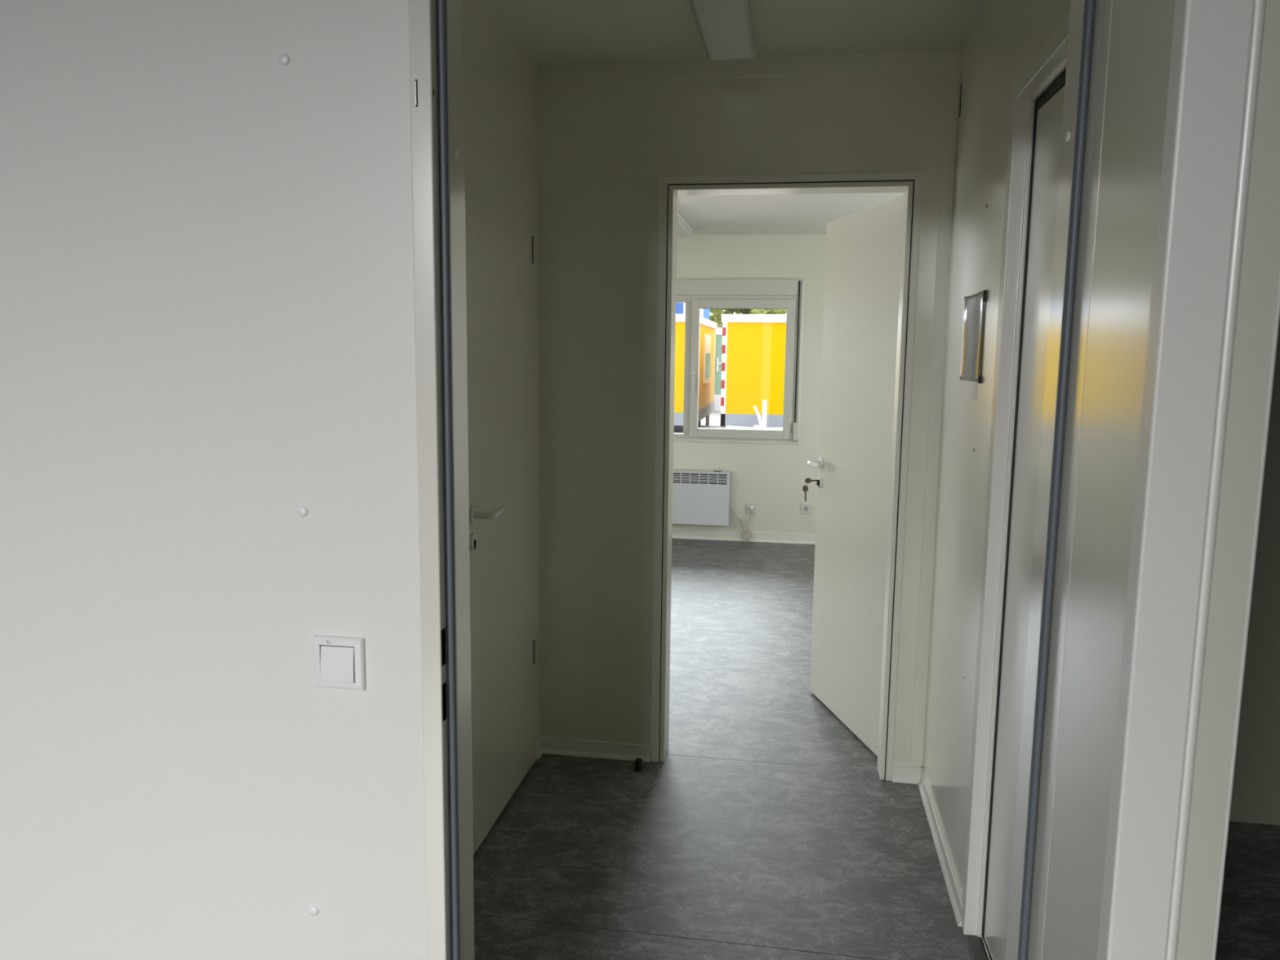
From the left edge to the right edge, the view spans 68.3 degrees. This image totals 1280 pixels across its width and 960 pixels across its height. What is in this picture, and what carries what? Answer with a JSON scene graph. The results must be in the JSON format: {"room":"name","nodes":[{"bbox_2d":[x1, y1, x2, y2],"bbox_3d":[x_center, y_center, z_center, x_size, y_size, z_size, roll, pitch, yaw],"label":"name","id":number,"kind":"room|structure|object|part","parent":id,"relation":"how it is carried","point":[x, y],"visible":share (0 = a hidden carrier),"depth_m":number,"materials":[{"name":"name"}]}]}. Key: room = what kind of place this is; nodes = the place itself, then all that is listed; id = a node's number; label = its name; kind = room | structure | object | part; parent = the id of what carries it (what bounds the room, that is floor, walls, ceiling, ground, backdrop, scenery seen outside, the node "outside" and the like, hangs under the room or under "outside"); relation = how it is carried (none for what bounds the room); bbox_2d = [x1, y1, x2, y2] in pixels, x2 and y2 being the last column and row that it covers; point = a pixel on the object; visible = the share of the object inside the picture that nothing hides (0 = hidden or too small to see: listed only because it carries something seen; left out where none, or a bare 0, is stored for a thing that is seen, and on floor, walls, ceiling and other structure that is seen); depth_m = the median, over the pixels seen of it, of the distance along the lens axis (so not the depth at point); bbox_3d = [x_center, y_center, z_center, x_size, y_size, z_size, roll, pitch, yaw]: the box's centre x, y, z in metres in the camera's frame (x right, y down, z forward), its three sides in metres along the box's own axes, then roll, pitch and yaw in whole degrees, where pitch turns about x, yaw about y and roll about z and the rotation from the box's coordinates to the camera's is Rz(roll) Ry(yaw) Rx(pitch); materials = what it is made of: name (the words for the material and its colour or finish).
{"room":"office container interior","nodes":[
{"label":"office container interior","id":0,"kind":"room"},
{"bbox_2d":[0,0,426,959],"bbox_3d":[-1.036,0.033,1.552,3.660,2.400,0.094,2,8,9],"label":"wall","id":1,"kind":"structure","parent":0,"point":[207,310],"depth_m":1.44,"materials":[{"name":"white paint"}]},
{"bbox_2d":[278,53,289,65],"bbox_3d":[-0.503,-0.594,1.330,0.016,0.016,0.005,2,8,9],"label":"cap","id":2,"kind":"object","parent":1,"relation":"attached to","point":[284,59],"visible":1,"depth_m":1.33,"materials":[{"name":"white plastic"}]},
{"bbox_2d":[297,506,308,516],"bbox_3d":[-0.507,0.047,1.415,0.016,0.016,0.005,2,8,9],"label":"cap","id":3,"kind":"object","parent":1,"relation":"attached to","point":[303,511],"visible":1,"depth_m":1.41,"materials":[{"name":"white plastic"}]},
{"bbox_2d":[309,906,319,915],"bbox_3d":[-0.520,0.687,1.501,0.016,0.016,0.005,2,8,9],"label":"cap","id":4,"kind":"object","parent":1,"relation":"attached to","point":[313,910],"visible":1,"depth_m":1.50,"materials":[{"name":"white plastic"}]},
{"bbox_2d":[312,634,365,690],"bbox_3d":[-0.459,0.279,1.434,0.081,0.081,0.013,2,8,9],"label":"light switch","id":5,"kind":"object","parent":1,"relation":"attached to","point":[339,661],"visible":1,"depth_m":1.43,"materials":[{"name":"white plastic"}]},
{"bbox_2d":[408,0,1112,959],"bbox_3d":[0.140,0.254,1.362,0.943,2.040,0.142,2,8,9],"label":"door","id":6,"kind":"structure","parent":1,"relation":"in","point":[436,49],"depth_m":1.35,"materials":[{"name":"white paint"}]},
{"bbox_2d":[462,0,539,741],"bbox_3d":[-0.541,-0.078,2.427,0.080,2.400,1.808,2,8,9],"label":"wall","id":7,"kind":"structure","parent":0,"point":[501,96],"depth_m":2.84,"materials":[{"name":"beige paint"}]},
{"bbox_2d":[464,117,536,854],"bbox_3d":[-0.391,0.036,2.872,0.081,2.060,0.778,2,8,9],"label":"door","id":8,"kind":"structure","parent":7,"relation":"in","point":[500,184],"depth_m":2.85,"materials":[{"name":"white paint"}]},
{"bbox_3d":[-0.424,0.092,2.642,0.069,0.052,0.140,2,8,9],"label":"handle","id":9,"kind":"part","parent":8,"relation":"part of","materials":[{"name":"white plastic"}]},
{"bbox_2d":[536,736,542,759],"bbox_3d":[-0.365,0.973,3.424,0.016,0.057,0.070,2,8,9],"label":"baseboard","id":10,"kind":"structure","parent":7,"relation":"attached to","point":[539,750],"depth_m":3.42,"materials":[{"name":"white"}]},
{"bbox_2d":[480,0,987,65],"bbox_3d":[-0.101,-1.317,2.227,5.200,0.120,1.938,2,8,9],"label":"ceiling","id":11,"kind":"structure","parent":0,"point":[551,32],"depth_m":2.75,"materials":[{"name":"white paint"}]},
{"bbox_2d":[690,0,756,60],"bbox_3d":[0.178,-1.228,2.259,0.153,0.059,1.232,2,8,9],"label":"ceiling light","id":12,"kind":"object","parent":11,"relation":"attached to","point":[726,27],"visible":1,"depth_m":2.59,"materials":[{"name":"white plastic"}]},
{"bbox_2d":[537,69,960,766],"bbox_3d":[0.232,-0.180,3.260,4.800,2.400,0.100,2,8,9],"label":"wall","id":13,"kind":"structure","parent":0,"point":[605,148],"depth_m":3.19,"materials":[{"name":"beige paint"}]},
{"bbox_2d":[539,736,649,761],"bbox_3d":[-0.167,0.976,3.419,0.409,0.057,0.016,2,8,9],"label":"baseboard","id":14,"kind":"structure","parent":13,"relation":"attached to","point":[551,745],"depth_m":3.42,"materials":[{"name":"white"}]},
{"bbox_2d":[537,48,961,84],"bbox_3d":[0.329,-1.330,3.040,1.357,0.060,0.004,2,8,9],"label":"trim","id":15,"kind":"structure","parent":13,"relation":"attached to","point":[940,60],"depth_m":3.03,"materials":[{"name":"white paint"}]},
{"bbox_2d":[650,172,922,781],"bbox_3d":[0.542,-0.036,3.595,0.861,2.033,0.839,2,8,9],"label":"door","id":16,"kind":"structure","parent":13,"relation":"in","point":[872,258],"depth_m":3.38,"materials":[{"name":"white paint"}]},
{"bbox_2d":[802,477,819,501],"bbox_3d":[0.713,0.040,3.936,0.070,0.099,0.008,-1,8,-10],"label":"bunch","id":17,"kind":"object","parent":16,"relation":"hanging from","point":[807,480],"visible":1,"depth_m":3.93,"materials":[{"name":"gold metal"}]},
{"bbox_3d":[0.732,-0.065,3.881,0.069,0.052,0.140,-1,8,-10],"label":"handle","id":18,"kind":"part","parent":16,"relation":"part of","materials":[{"name":"white plastic"}]},
{"bbox_2d":[892,764,921,783],"bbox_3d":[0.921,1.013,3.243,0.100,0.057,0.016,2,8,9],"label":"baseboard","id":19,"kind":"structure","parent":13,"relation":"attached to","point":[901,773],"depth_m":3.24,"materials":[{"name":"white plastic"}]},
{"bbox_2d":[910,69,959,765],"bbox_3d":[0.963,-0.148,3.090,0.040,2.280,0.003,2,8,9],"label":"trim","id":20,"kind":"structure","parent":13,"relation":"attached to","point":[952,88],"depth_m":3.08,"materials":[{"name":"white paint"}]},
{"bbox_2d":[671,234,826,534],"bbox_3d":[0.913,-0.694,7.347,4.600,2.355,0.150,2,8,9],"label":"wall","id":21,"kind":"structure","parent":0,"point":[772,477],"depth_m":7.25,"materials":[{"name":"beige paint"}]},
{"bbox_2d":[672,470,753,540],"bbox_3d":[0.405,0.193,7.427,0.972,0.541,0.088,2,8,9],"label":"heater","id":22,"kind":"object","parent":21,"relation":"attached to","point":[699,497],"visible":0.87,"depth_m":7.37,"materials":[{"name":"white metal"}]},
{"bbox_2d":[672,473,726,484],"bbox_3d":[0.308,-0.016,7.375,0.742,0.078,0.008,2,8,9],"label":"grille","id":23,"kind":"object","parent":22,"relation":"attached to","point":[677,478],"depth_m":7.35,"materials":[{"name":"white metal"}]},
{"bbox_3d":[0.311,0.134,7.425,0.782,0.419,0.068,2,8,9],"label":"casing","id":24,"kind":"part","parent":22,"relation":"part of","materials":[{"name":"white metal"}]},
{"bbox_3d":[0.783,0.346,7.395,0.188,0.255,0.040,2,8,9],"label":"power cord","id":25,"kind":"part","parent":22,"relation":"part of","materials":[{"name":"beige plastic"}]},
{"bbox_2d":[673,279,804,444],"bbox_3d":[0.185,-0.931,7.435,2.160,1.264,0.295,2,8,9],"label":"window","id":26,"kind":"structure","parent":21,"relation":"in","point":[697,294],"depth_m":7.22,"materials":[{"name":"white plastic"}]},
{"bbox_3d":[0.412,-0.761,7.295,0.028,0.161,0.053,2,8,9],"label":"handle","id":27,"kind":"part","parent":26,"relation":"part of","materials":[{"name":"white plastic"}]},
{"bbox_3d":[0.785,-0.855,7.282,0.787,1.065,0.067,2,8,9],"label":"sash","id":28,"kind":"part","parent":26,"relation":"part of","materials":[{"name":"white plastic"}]},
{"bbox_2d":[671,528,815,544],"bbox_3d":[0.886,0.446,7.417,4.600,0.075,0.016,2,8,9],"label":"baseboard","id":29,"kind":"structure","parent":21,"relation":"attached to","point":[791,538],"depth_m":7.43,"materials":[{"name":"white"}]},
{"bbox_2d":[746,502,756,512],"bbox_3d":[0.872,0.217,7.391,0.080,0.080,0.012,2,8,9],"label":"wall outlet","id":30,"kind":"object","parent":21,"relation":"attached to","point":[748,504],"visible":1,"depth_m":7.39,"materials":[{"name":"white plastic"}]},
{"bbox_2d":[800,503,811,514],"bbox_3d":[1.290,0.224,7.322,0.080,0.080,0.012,2,8,9],"label":"wall outlet","id":31,"kind":"object","parent":21,"relation":"attached to","point":[806,508],"visible":1,"depth_m":7.32,"materials":[{"name":"white plastic"}]},
{"bbox_2d":[803,506,808,511],"bbox_3d":[1.289,0.225,7.319,0.048,0.048,0.004,2,8,9],"label":"socket","id":32,"kind":"object","parent":31,"relation":"attached to","point":[806,508],"depth_m":7.32,"materials":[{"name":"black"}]},
{"bbox_2d":[677,192,904,235],"bbox_3d":[0.597,-1.683,5.200,4.800,0.165,4.200,2,8,9],"label":"ceiling","id":33,"kind":"structure","parent":0,"point":[810,213],"depth_m":5.95,"materials":[{"name":"white paint"}]},
{"bbox_2d":[676,212,693,237],"bbox_3d":[0.211,-1.716,6.262,0.147,0.059,1.240,2,8,9],"label":"ceiling light","id":34,"kind":"object","parent":33,"relation":"attached to","point":[684,230],"visible":0.23,"depth_m":6.52,"materials":[{"name":"white plastic"}]},
{"bbox_2d":[473,537,1279,959],"bbox_3d":[-0.054,1.120,3.019,5.200,0.120,9.400,2,8,9],"label":"floor","id":35,"kind":"structure","parent":0,"point":[766,828],"depth_m":2.86,"materials":[{"name":"grey laminate"}]},
{"bbox_2d":[633,758,644,771],"bbox_3d":[-0.004,1.001,3.320,0.035,0.037,0.035,2,8,9],"label":"door stop","id":36,"kind":"object","parent":35,"relation":"on","point":[638,766],"visible":1,"depth_m":3.31,"materials":[{"name":"black rubber"}]},
{"bbox_2d":[922,0,1279,929],"bbox_3d":[1.430,0.155,0.855,1.642,2.400,4.300,2,8,9],"label":"wall","id":37,"kind":"structure","parent":0,"point":[1006,35],"depth_m":2.73,"materials":[{"name":"beige paint"}]},
{"bbox_2d":[917,766,962,926],"bbox_3d":[0.895,1.067,2.833,0.016,0.057,0.840,2,8,9],"label":"baseboard","id":38,"kind":"structure","parent":37,"relation":"attached to","point":[955,895],"depth_m":2.75,"materials":[{"name":"white plastic"}]},
{"bbox_2d":[959,289,986,399],"bbox_3d":[0.902,-0.363,2.560,0.010,0.283,0.274,2,8,9],"label":"notice sleeve","id":39,"kind":"object","parent":37,"relation":"attached to","point":[973,322],"visible":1,"depth_m":2.55,"materials":[{"name":"clear plastic"}]},
{"bbox_2d":[961,11,1070,959],"bbox_3d":[0.817,0.180,1.843,0.102,2.075,0.921,2,8,9],"label":"door","id":40,"kind":"structure","parent":37,"relation":"in","point":[1050,61],"depth_m":2.17,"materials":[{"name":"white paint"}]},
{"bbox_2d":[1027,0,1279,959],"bbox_3d":[0.358,0.292,-0.268,0.105,2.400,3.118,2,8,9],"label":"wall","id":41,"kind":"structure","parent":0,"point":[1141,31],"depth_m":1.03,"materials":[{"name":"beige"}]},
{"bbox_2d":[1096,0,1279,959],"bbox_3d":[0.496,0.367,0.579,0.114,2.030,0.890,2,8,9],"label":"door","id":42,"kind":"structure","parent":41,"relation":"in","point":[1216,46],"depth_m":0.94,"materials":[{"name":"white paint"}]},
{"label":"outside","id":43,"kind":"structure","parent":0,"visible":0},
{"bbox_2d":[673,410,753,433],"bbox_3d":[5.689,-2.368,34.520,80.000,0.200,110.000,2,8,9],"label":"ground","id":44,"kind":"structure","parent":43,"point":[715,416],"depth_m":28.55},
{"bbox_2d":[675,302,709,319],"bbox_3d":[-0.346,-5.367,35.287,5.650,5.400,2.500,2,8,9],"label":"shipping container","id":45,"kind":"object","parent":44,"relation":"on","point":[680,307],"visible":0.02,"depth_m":33.71,"materials":[{"name":"blue metal"}]},
{"bbox_2d":[674,314,716,427],"bbox_3d":[-1.835,-2.850,25.439,7.295,2.980,5.980,2,8,9],"label":"trailer","id":46,"kind":"object","parent":44,"relation":"on","point":[708,328],"visible":0.21,"depth_m":24.05,"materials":[{"name":"yellow paint"}]},
{"bbox_3d":[-1.854,-1.919,25.564,7.220,0.300,5.900,2,8,9],"label":"frame","id":47,"kind":"part","parent":46,"relation":"part of","materials":[{"name":"metal"}]},
{"bbox_3d":[1.980,-1.792,27.599,0.100,0.400,0.100,2,8,9],"label":"support leg","id":48,"kind":"part","parent":46,"relation":"part of","materials":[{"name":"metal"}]},
{"bbox_3d":[1.817,-3.069,25.209,0.020,0.640,1.200,2,8,9],"label":"pane","id":49,"kind":"part","parent":46,"relation":"part of","materials":[{"name":"grey"}]},
{"bbox_2d":[706,338,711,353],"bbox_3d":[1.825,-3.564,25.143,0.025,0.360,1.200,2,8,9],"label":"shutter","id":50,"kind":"object","parent":46,"relation":"hanging from","point":[708,340],"depth_m":25.06,"materials":[{"name":"white"}]},
{"bbox_3d":[2.138,-3.214,27.687,0.110,2.400,0.110,2,8,9],"label":"corner post","id":51,"kind":"part","parent":46,"relation":"part of","materials":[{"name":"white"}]},
{"bbox_2d":[709,308,724,327],"bbox_3d":[1.523,-7.163,40.725,5.713,7.589,5.176,-3,9,-27],"label":"tree","id":52,"kind":"object","parent":44,"relation":"on","point":[712,318],"visible":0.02,"depth_m":41.20,"materials":[{"name":"green plant"}]},
{"bbox_2d":[714,327,722,411],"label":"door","id":53,"kind":"structure","parent":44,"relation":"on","point":[718,342],"depth_m":34.75,"materials":[{"name":"green paint"}]},
{"bbox_3d":[2.929,-4.239,34.684,0.220,0.500,0.100,2,8,9],"label":"door handle","id":54,"kind":"part","parent":53,"relation":"part of","materials":[{"name":"white metal"}]},
{"bbox_2d":[710,308,786,326],"bbox_3d":[4.775,-9.019,49.019,9.373,9.151,6.537,2,8,9],"label":"tree","id":55,"kind":"object","parent":44,"relation":"on","point":[727,311],"visible":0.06,"depth_m":48.15,"materials":[{"name":"green plant"}]},
{"bbox_2d":[720,314,786,430],"bbox_3d":[3.506,-2.563,23.762,2.630,2.980,7.790,2,8,9],"label":"building","id":56,"kind":"structure","parent":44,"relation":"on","point":[753,345],"depth_m":21.73,"materials":[{"name":"yellow paint"}]},
{"bbox_3d":[1.953,-2.444,21.900,0.110,2.400,0.110,2,8,9],"label":"corner post","id":57,"kind":"part","parent":56,"relation":"part of","materials":[{"name":"white metal"}]},
{"bbox_3d":[3.635,-1.741,24.722,2.570,0.300,6.000,2,8,9],"label":"frame","id":58,"kind":"part","parent":56,"relation":"part of","materials":[{"name":"grey metal"}]},
{"bbox_3d":[2.552,-1.385,20.417,0.227,0.444,0.079,4,8,26],"label":"brake lever","id":59,"kind":"part","parent":56,"relation":"part of","materials":[{"name":"white metal"}]},
{"bbox_2d":[751,308,786,315],"bbox_3d":[7.424,-7.050,39.686,6.418,7.779,5.327,3,8,19],"label":"tree","id":60,"kind":"object","parent":44,"relation":"on","point":[755,311],"visible":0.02,"depth_m":40.18,"materials":[{"name":"green plant"}]}
]}

